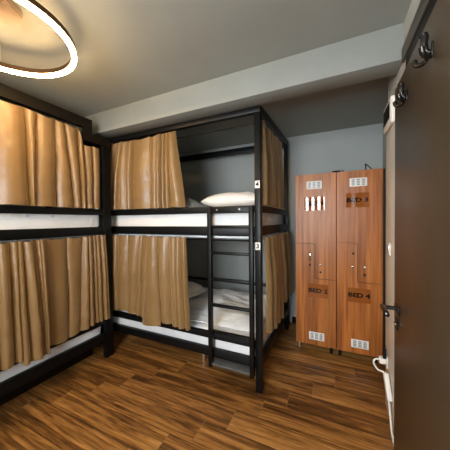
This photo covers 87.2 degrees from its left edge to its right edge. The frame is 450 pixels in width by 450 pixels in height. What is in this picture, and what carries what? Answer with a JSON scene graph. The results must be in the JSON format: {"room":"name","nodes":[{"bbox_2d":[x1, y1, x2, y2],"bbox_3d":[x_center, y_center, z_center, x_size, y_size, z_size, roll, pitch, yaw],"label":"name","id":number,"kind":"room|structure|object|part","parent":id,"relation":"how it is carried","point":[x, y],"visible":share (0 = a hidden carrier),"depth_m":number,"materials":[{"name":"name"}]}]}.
{"room":"dormitory","nodes":[
{"label":"dormitory","id":0,"kind":"room"},
{"bbox_2d":[0,151,137,243],"bbox_3d":[-2.618,0.123,2.317,0.100,2.520,4.793,0,1,25],"label":"wall","id":1,"kind":"structure","parent":0,"point":[99,151],"depth_m":3.06,"materials":[{"name":"paint"}]},
{"bbox_2d":[0,322,393,449],"bbox_3d":[-0.809,1.431,1.507,4.060,0.100,4.793,0,1,25],"label":"floor","id":2,"kind":"structure","parent":0,"point":[147,394],"depth_m":1.80,"materials":[{"name":"brown wood"}]},
{"bbox_2d":[0,83,113,405],"bbox_3d":[-2.113,0.199,1.766,1.080,2.378,2.075,0,1,25],"label":"bunk bed","id":3,"kind":"object","parent":2,"relation":"on","point":[16,385],"visible":0.47,"depth_m":2.08,"materials":[{"name":"black metal"}]},
{"bbox_2d":[0,240,50,369],"bbox_3d":[-1.650,0.571,1.232,0.076,0.890,1.347,0,1,25],"label":"curtain","id":4,"kind":"object","parent":3,"relation":"hanging from","point":[24,314],"visible":1,"depth_m":1.68,"materials":[{"name":"brown fabric"}]},
{"bbox_2d":[0,100,55,206],"bbox_3d":[-1.726,-0.512,1.319,0.096,0.752,1.487,0,1,25],"label":"curtain","id":5,"kind":"object","parent":3,"relation":"hanging from","point":[27,137],"visible":1,"depth_m":1.80,"materials":[{"name":"beige fabric"}]},
{"bbox_3d":[-1.809,1.288,1.627,0.015,0.199,1.915,0,1,25],"label":"kick panel","id":6,"kind":"part","parent":3,"relation":"part of","materials":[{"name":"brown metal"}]},
{"bbox_2d":[0,213,98,229],"bbox_3d":[-2.118,-0.014,1.743,0.989,0.244,1.918,0,1,25],"label":"mattress","id":7,"kind":"object","parent":3,"relation":"on","point":[7,221],"visible":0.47,"depth_m":1.95,"materials":[{"name":"white fabric"}]},
{"bbox_2d":[0,326,100,381],"bbox_3d":[-2.108,1.065,1.763,0.989,0.208,1.918,0,1,25],"label":"mattress","id":8,"kind":"object","parent":3,"relation":"on","point":[18,368],"visible":0.16,"depth_m":2.01,"materials":[{"name":"white fabric"}]},
{"bbox_3d":[-1.654,-0.107,1.524,0.037,0.056,1.935,0,1,25],"label":"guard rail","id":9,"kind":"part","parent":3,"relation":"part of","materials":[{"name":"black metal"}]},
{"bbox_3d":[-1.652,0.076,1.527,0.037,0.078,1.935,0,1,25],"label":"rail","id":10,"kind":"part","parent":3,"relation":"part of","materials":[{"name":"black metal"}]},
{"bbox_3d":[-1.642,1.165,1.547,0.037,0.090,1.935,0,1,25],"label":"rail","id":11,"kind":"part","parent":3,"relation":"part of","materials":[{"name":"black metal"}]},
{"bbox_3d":[-1.643,1.006,1.544,0.037,0.054,1.935,0,1,25],"label":"guard rail","id":12,"kind":"part","parent":3,"relation":"part of","materials":[{"name":"black metal"}]},
{"bbox_3d":[-1.656,-0.886,1.529,0.050,0.208,2.075,0,1,25],"label":"rail","id":13,"kind":"part","parent":3,"relation":"part of","materials":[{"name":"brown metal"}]},
{"bbox_2d":[40,235,109,345],"bbox_3d":[-1.310,0.545,2.139,0.076,0.878,0.622,0,1,25],"label":"curtain","id":14,"kind":"object","parent":3,"relation":"hanging from","point":[76,268],"visible":0.97,"depth_m":2.09,"materials":[{"name":"brown fabric"}]},
{"bbox_2d":[55,120,99,208],"bbox_3d":[-1.335,-0.525,2.188,0.069,0.748,0.417,0,1,25],"label":"curtain","id":15,"kind":"object","parent":3,"relation":"hanging from","point":[77,164],"visible":1,"depth_m":2.13,"materials":[{"name":"brown fabric"}]},
{"bbox_3d":[-1.227,0.282,2.451,0.050,2.170,0.090,0,1,25],"label":"post","id":16,"kind":"part","parent":3,"relation":"part of","materials":[{"name":"black metal"}]},
{"bbox_2d":[84,106,288,392],"bbox_3d":[-0.407,0.148,2.905,2.115,2.405,1.280,0,1,25],"label":"bunk bed","id":17,"kind":"object","parent":2,"relation":"on","point":[260,231],"visible":0.61,"depth_m":2.16,"materials":[{"name":"black metal"}]},
{"bbox_2d":[112,235,151,317],"bbox_3d":[-0.996,0.514,2.444,0.604,0.821,0.078,0,1,25],"label":"curtain","id":18,"kind":"object","parent":17,"relation":"hanging from","point":[129,253],"visible":0.86,"depth_m":2.42,"materials":[{"name":"beige fabric"}]},
{"bbox_2d":[110,131,184,209],"bbox_3d":[-0.815,-0.529,2.387,0.963,0.731,0.095,0,1,25],"label":"curtain","id":19,"kind":"object","parent":17,"relation":"hanging from","point":[146,173],"visible":0.99,"depth_m":2.38,"materials":[{"name":"beige fabric"}]},
{"bbox_2d":[142,236,190,330],"bbox_3d":[-0.572,0.539,2.210,0.570,0.872,0.076,0,1,26],"label":"curtain","id":20,"kind":"object","parent":17,"relation":"hanging from","point":[166,295],"visible":1,"depth_m":2.19,"materials":[{"name":"beige fabric"}]},
{"bbox_3d":[-0.674,-0.921,2.331,2.115,0.046,0.050,0,1,25],"label":"rail","id":21,"kind":"part","parent":17,"relation":"part of","materials":[{"name":"black metal"}]},
{"bbox_3d":[-0.648,-0.843,2.387,2.015,0.012,0.012,0,1,25],"label":"curtain rod","id":22,"kind":"part","parent":17,"relation":"part of","materials":[{"name":"black metal"}]},
{"bbox_3d":[-0.656,1.132,2.366,2.015,0.073,0.036,0,1,25],"label":"rail","id":23,"kind":"part","parent":17,"relation":"part of","materials":[{"name":"black metal"}]},
{"bbox_3d":[-0.666,0.052,2.346,2.015,0.078,0.036,0,1,25],"label":"rail","id":24,"kind":"part","parent":17,"relation":"part of","materials":[{"name":"black metal"}]},
{"bbox_3d":[-0.668,-0.131,2.343,2.015,0.056,0.036,0,1,25],"label":"guard rail","id":25,"kind":"part","parent":17,"relation":"part of","materials":[{"name":"black metal"}]},
{"bbox_3d":[-0.657,0.981,2.363,2.015,0.054,0.036,0,1,25],"label":"guard rail","id":26,"kind":"part","parent":17,"relation":"part of","materials":[{"name":"black metal"}]},
{"bbox_2d":[98,212,282,225],"bbox_3d":[-0.404,-0.047,2.895,1.988,0.254,1.177,0,1,25],"label":"mattress","id":27,"kind":"object","parent":17,"relation":"on","point":[221,218],"visible":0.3,"depth_m":2.29,"materials":[{"name":"white fabric"}]},
{"bbox_2d":[147,197,211,208],"bbox_3d":[-0.472,-0.243,2.844,0.668,0.127,0.756,0,1,25],"label":"blanket","id":28,"kind":"object","parent":27,"relation":"on","point":[189,203],"visible":0.19,"depth_m":2.47,"materials":[{"name":"grey fabric"}]},
{"bbox_2d":[201,192,262,206],"bbox_3d":[0.114,-0.256,2.455,0.646,0.156,0.475,0,1,25],"label":"pillow","id":29,"kind":"object","parent":27,"relation":"on","point":[230,198],"visible":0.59,"depth_m":2.26,"materials":[{"name":"white fabric"}]},
{"bbox_2d":[113,288,270,356],"bbox_3d":[-0.394,1.031,2.915,1.988,0.202,1.178,0,1,25],"label":"mattress","id":30,"kind":"object","parent":17,"relation":"on","point":[194,300],"visible":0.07,"depth_m":2.26,"materials":[{"name":"white fabric"}]},
{"bbox_2d":[188,281,205,297],"bbox_3d":[-0.611,0.823,3.004,0.500,0.202,0.620,0,1,44],"label":"pillow","id":31,"kind":"object","parent":30,"relation":"on","point":[195,289],"visible":0.18,"depth_m":2.95,"materials":[{"name":"white fabric"}]},
{"bbox_2d":[189,289,265,332],"bbox_3d":[0.101,0.879,2.686,0.867,0.089,1.058,0,1,25],"label":"duvet","id":32,"kind":"object","parent":30,"relation":"on","point":[233,319],"visible":0.59,"depth_m":2.42,"materials":[{"name":"white fabric"}]},
{"bbox_3d":[-0.639,0.137,2.405,2.015,0.012,0.012,0,1,25],"label":"curtain rod","id":33,"kind":"part","parent":17,"relation":"part of","materials":[{"name":"metal"}]},
{"bbox_3d":[-0.141,0.807,3.475,2.015,0.033,0.030,0,1,25],"label":"guard rail","id":34,"kind":"part","parent":17,"relation":"part of","materials":[{"name":"black metal"}]},
{"bbox_2d":[207,206,254,378],"bbox_3d":[0.061,0.539,2.016,0.412,1.388,0.125,0,1,25],"label":"ladder","id":35,"kind":"object","parent":17,"relation":"attached to","point":[240,368],"visible":0.98,"depth_m":1.97,"materials":[{"name":"black metal"}]},
{"bbox_3d":[-0.161,-1.024,3.437,2.015,0.075,0.040,0,1,25],"label":"rail","id":36,"kind":"part","parent":17,"relation":"part of","materials":[{"name":"black metal"}]},
{"bbox_3d":[0.258,-0.324,1.883,0.040,0.060,0.003,0,1,25],"label":"number plate","id":37,"kind":"part","parent":17,"relation":"part of","materials":[{"name":"white plastic"}]},
{"bbox_3d":[0.275,0.231,1.922,0.050,2.262,0.060,0,1,25],"label":"post","id":38,"kind":"part","parent":17,"relation":"part of","materials":[{"name":"black metal"}]},
{"bbox_2d":[262,120,283,208],"bbox_3d":[0.473,-0.555,2.329,0.075,0.756,0.835,0,1,25],"label":"curtain","id":39,"kind":"object","parent":17,"relation":"hanging from","point":[272,158],"visible":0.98,"depth_m":2.21,"materials":[{"name":"brown fabric"}]},
{"bbox_3d":[0.532,-0.984,2.473,0.045,0.143,1.226,0,1,25],"label":"rail","id":40,"kind":"part","parent":17,"relation":"part of","materials":[{"name":"black metal"}]},
{"bbox_2d":[265,234,283,332],"bbox_3d":[0.494,0.533,2.242,0.072,0.882,0.659,0,1,25],"label":"curtain","id":41,"kind":"object","parent":17,"relation":"hanging from","point":[274,299],"visible":1,"depth_m":2.06,"materials":[{"name":"brown fabric"}]},
{"bbox_3d":[0.529,-0.145,2.466,0.037,0.056,1.156,0,1,25],"label":"rail","id":42,"kind":"part","parent":17,"relation":"part of","materials":[{"name":"black metal"}]},
{"bbox_3d":[0.531,0.038,2.469,0.037,0.078,1.156,0,1,25],"label":"rail","id":43,"kind":"part","parent":17,"relation":"part of","materials":[{"name":"black metal"}]},
{"bbox_3d":[0.541,1.118,2.489,0.037,0.073,1.156,0,1,25],"label":"rail","id":44,"kind":"part","parent":17,"relation":"part of","materials":[{"name":"black metal"}]},
{"bbox_2d":[279,231,293,302],"bbox_3d":[0.696,0.464,2.692,0.087,0.764,0.611,0,1,25],"label":"curtain","id":45,"kind":"object","parent":17,"relation":"hanging from","point":[287,265],"visible":0.98,"depth_m":2.69,"materials":[{"name":"brown fabric"}]},
{"bbox_3d":[0.786,0.137,3.023,0.050,2.400,0.060,0,1,25],"label":"post","id":46,"kind":"part","parent":17,"relation":"part of","materials":[{"name":"black metal"}]},
{"bbox_2d":[296,172,335,353],"bbox_3d":[1.050,0.403,2.698,0.396,1.876,0.542,0,1,25],"label":"locker","id":47,"kind":"object","parent":2,"relation":"on","point":[315,193],"visible":1,"depth_m":2.47,"materials":[{"name":"brown wood"}]},
{"bbox_2d":[306,181,321,188],"bbox_3d":[0.927,-0.416,2.458,0.150,0.082,0.005,0,1,25],"label":"vent","id":48,"kind":"object","parent":47,"relation":"attached to","point":[309,184],"depth_m":2.46,"materials":[{"name":"white plastic"}]},
{"bbox_3d":[0.931,-0.222,2.462,0.198,0.140,0.004,0,1,25],"label":"name plate","id":49,"kind":"part","parent":47,"relation":"part of","materials":[{"name":"clear plastic"}]},
{"bbox_3d":[0.946,0.015,2.473,0.394,1.091,0.019,0,1,25],"label":"door","id":50,"kind":"part","parent":47,"relation":"part of","materials":[{"name":"brown wood"}]},
{"bbox_3d":[0.952,0.731,2.486,0.394,1.070,0.019,0,1,25],"label":"door","id":51,"kind":"part","parent":47,"relation":"part of","materials":[{"name":"brown wood"}]},
{"bbox_2d":[309,331,323,340],"bbox_3d":[0.960,1.168,2.479,0.150,0.082,0.005,0,1,25],"label":"vent","id":52,"kind":"object","parent":47,"relation":"attached to","point":[313,335],"depth_m":2.48,"materials":[{"name":"white plastic"}]},
{"bbox_3d":[0.969,0.689,2.465,0.198,0.140,0.004,0,1,25],"label":"name plate","id":53,"kind":"part","parent":47,"relation":"part of","materials":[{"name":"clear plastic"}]},
{"bbox_2d":[336,168,384,362],"bbox_3d":[1.421,0.402,2.525,0.415,1.876,0.542,0,1,25],"label":"locker","id":54,"kind":"object","parent":2,"relation":"on","point":[360,194],"visible":0.97,"depth_m":2.30,"materials":[{"name":"brown wood"}]},
{"bbox_3d":[1.286,-0.242,2.296,0.198,0.140,0.004,0,1,25],"label":"name plate","id":55,"kind":"part","parent":54,"relation":"part of","materials":[{"name":"clear plastic"}]},
{"bbox_2d":[350,177,366,186],"bbox_3d":[1.292,-0.416,2.289,0.150,0.082,0.005,0,1,25],"label":"vent","id":56,"kind":"object","parent":54,"relation":"attached to","point":[354,181],"depth_m":2.29,"materials":[{"name":"white plastic"}]},
{"bbox_3d":[1.308,0.690,2.307,0.198,0.140,0.004,0,1,25],"label":"name plate","id":57,"kind":"part","parent":54,"relation":"part of","materials":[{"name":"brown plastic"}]},
{"bbox_3d":[1.307,0.015,2.305,0.391,1.091,0.019,0,1,25],"label":"door","id":58,"kind":"part","parent":54,"relation":"part of","materials":[{"name":"brown wood"}]},
{"bbox_3d":[1.314,0.722,2.318,0.391,1.086,0.019,0,1,25],"label":"door","id":59,"kind":"part","parent":54,"relation":"part of","materials":[{"name":"brown wood"}]},
{"bbox_2d":[351,339,368,349],"bbox_3d":[1.320,1.167,2.312,0.150,0.082,0.005,0,1,25],"label":"vent","id":60,"kind":"object","parent":54,"relation":"attached to","point":[356,344],"depth_m":2.31,"materials":[{"name":"white plastic"}]},
{"bbox_2d":[373,355,393,445],"bbox_3d":[1.040,1.173,1.520,0.093,0.376,0.585,0,1,25],"label":"power strip","id":61,"kind":"object","parent":2,"relation":"on","point":[388,392],"visible":0.97,"depth_m":1.60,"materials":[{"name":"white plastic"}]},
{"bbox_3d":[1.117,1.021,1.713,0.051,0.052,0.126,0,1,10],"label":"cord","id":62,"kind":"part","parent":61,"relation":"part of","materials":[{"name":"white plastic"}]},
{"bbox_3d":[1.026,1.272,1.420,0.014,0.183,0.388,0,1,25],"label":"cord","id":63,"kind":"part","parent":61,"relation":"part of","materials":[{"name":"white plastic"}]},
{"bbox_2d":[0,0,411,153],"bbox_3d":[-0.834,-1.189,1.459,4.060,0.100,4.793,0,1,25],"label":"ceiling","id":64,"kind":"structure","parent":0,"point":[129,51],"depth_m":1.54,"materials":[{"name":"paint"}]},
{"bbox_2d":[0,0,76,77],"bbox_3d":[-1.187,-1.050,1.211,0.722,0.162,0.722,0,1,25],"label":"pendant lamp","id":65,"kind":"object","parent":64,"relation":"hanging from","point":[10,12],"visible":1,"depth_m":1.26,"materials":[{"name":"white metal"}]},
{"bbox_2d":[65,23,403,143],"bbox_3d":[-0.605,-1.051,2.191,3.660,0.207,0.163,0,1,25],"label":"beam","id":66,"kind":"structure","parent":64,"relation":"attached to","point":[374,55],"depth_m":1.70,"materials":[{"name":"paint"}]},
{"bbox_2d":[138,123,382,321],"bbox_3d":[0.212,0.072,3.590,3.960,2.520,0.100,0,1,25],"label":"wall","id":67,"kind":"structure","parent":0,"point":[349,149],"depth_m":3.46,"materials":[{"name":"paint"}]},
{"bbox_2d":[383,0,420,344],"bbox_3d":[0.862,0.120,0.646,0.300,2.520,4.693,0,1,25],"label":"wall","id":68,"kind":"structure","parent":0,"point":[393,81],"depth_m":1.56,"materials":[{"name":"paint"}]},
{"bbox_2d":[383,95,394,133],"bbox_3d":[1.141,-0.759,1.643,0.031,0.175,0.252,0,1,25],"label":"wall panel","id":69,"kind":"object","parent":68,"relation":"attached to","point":[389,112],"visible":0.91,"depth_m":1.58,"materials":[{"name":"white plastic"}]},
{"bbox_3d":[1.131,-0.765,1.655,0.002,0.108,0.205,0,1,25],"label":"panel","id":70,"kind":"part","parent":69,"relation":"part of","materials":[{"name":"black plastic"}]},
{"bbox_2d":[387,242,390,255],"bbox_3d":[1.143,0.166,1.651,0.012,0.085,0.080,0,1,25],"label":"light switch","id":71,"kind":"object","parent":68,"relation":"attached to","point":[388,243],"visible":1,"depth_m":1.62,"materials":[{"name":"white plastic"}]},
{"bbox_2d":[385,123,394,431],"bbox_3d":[1.075,0.353,1.475,0.012,2.020,0.666,0,1,25],"label":"trim","id":72,"kind":"structure","parent":68,"relation":"attached to","point":[390,138],"depth_m":1.62,"materials":[{"name":"white paint"}]},
{"bbox_2d":[380,0,449,449],"bbox_3d":[0.654,0.356,0.797,0.110,2.023,0.862,0,1,25],"label":"door","id":73,"kind":"structure","parent":68,"relation":"in","point":[421,308],"depth_m":0.78,"materials":[{"name":"brown wood"}]},
{"bbox_3d":[0.773,0.401,1.105,0.068,0.038,0.139,0,1,25],"label":"handle","id":74,"kind":"part","parent":73,"relation":"part of","materials":[{"name":"metal"}]},
{"bbox_3d":[0.820,0.475,1.137,0.010,0.052,0.046,0,1,25],"label":"keyhole plate","id":75,"kind":"part","parent":73,"relation":"part of","materials":[{"name":"black metal"}]},
{"bbox_2d":[392,82,407,107],"bbox_3d":[0.725,-0.541,0.974,0.044,0.089,0.086,0,1,25],"label":"coat hook","id":76,"kind":"object","parent":73,"relation":"attached to","point":[401,97],"visible":1,"depth_m":0.96,"materials":[{"name":"metal"}]},
{"bbox_2d":[411,32,432,68],"bbox_3d":[0.609,-0.542,0.725,0.044,0.089,0.086,0,1,25],"label":"coat hook","id":77,"kind":"object","parent":73,"relation":"attached to","point":[425,52],"visible":1,"depth_m":0.71,"materials":[{"name":"silver metal"}]},
{"bbox_3d":[0.626,-0.532,0.717,0.005,0.044,0.022,0,1,25],"label":"plate","id":78,"kind":"part","parent":77,"relation":"part of","materials":[{"name":"silver metal"}]},
{"bbox_2d":[401,0,436,65],"bbox_3d":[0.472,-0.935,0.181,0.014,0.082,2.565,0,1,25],"label":"trim","id":79,"kind":"structure","parent":68,"relation":"attached to","point":[423,5],"depth_m":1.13,"materials":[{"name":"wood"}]},
{"bbox_3d":[1.190,0.999,1.745,0.007,0.085,0.085,0,1,25],"label":"wall socket","id":80,"kind":"object","parent":68,"relation":"attached to","visible":0},
{"bbox_2d":[383,348,385,358],"bbox_3d":[1.164,0.938,1.724,0.022,0.071,0.023,0,1,25],"label":"plug adapter","id":81,"kind":"object","parent":80,"relation":"attached to","point":[384,349],"visible":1,"depth_m":1.71,"materials":[{"name":"black plastic"}]}
]}

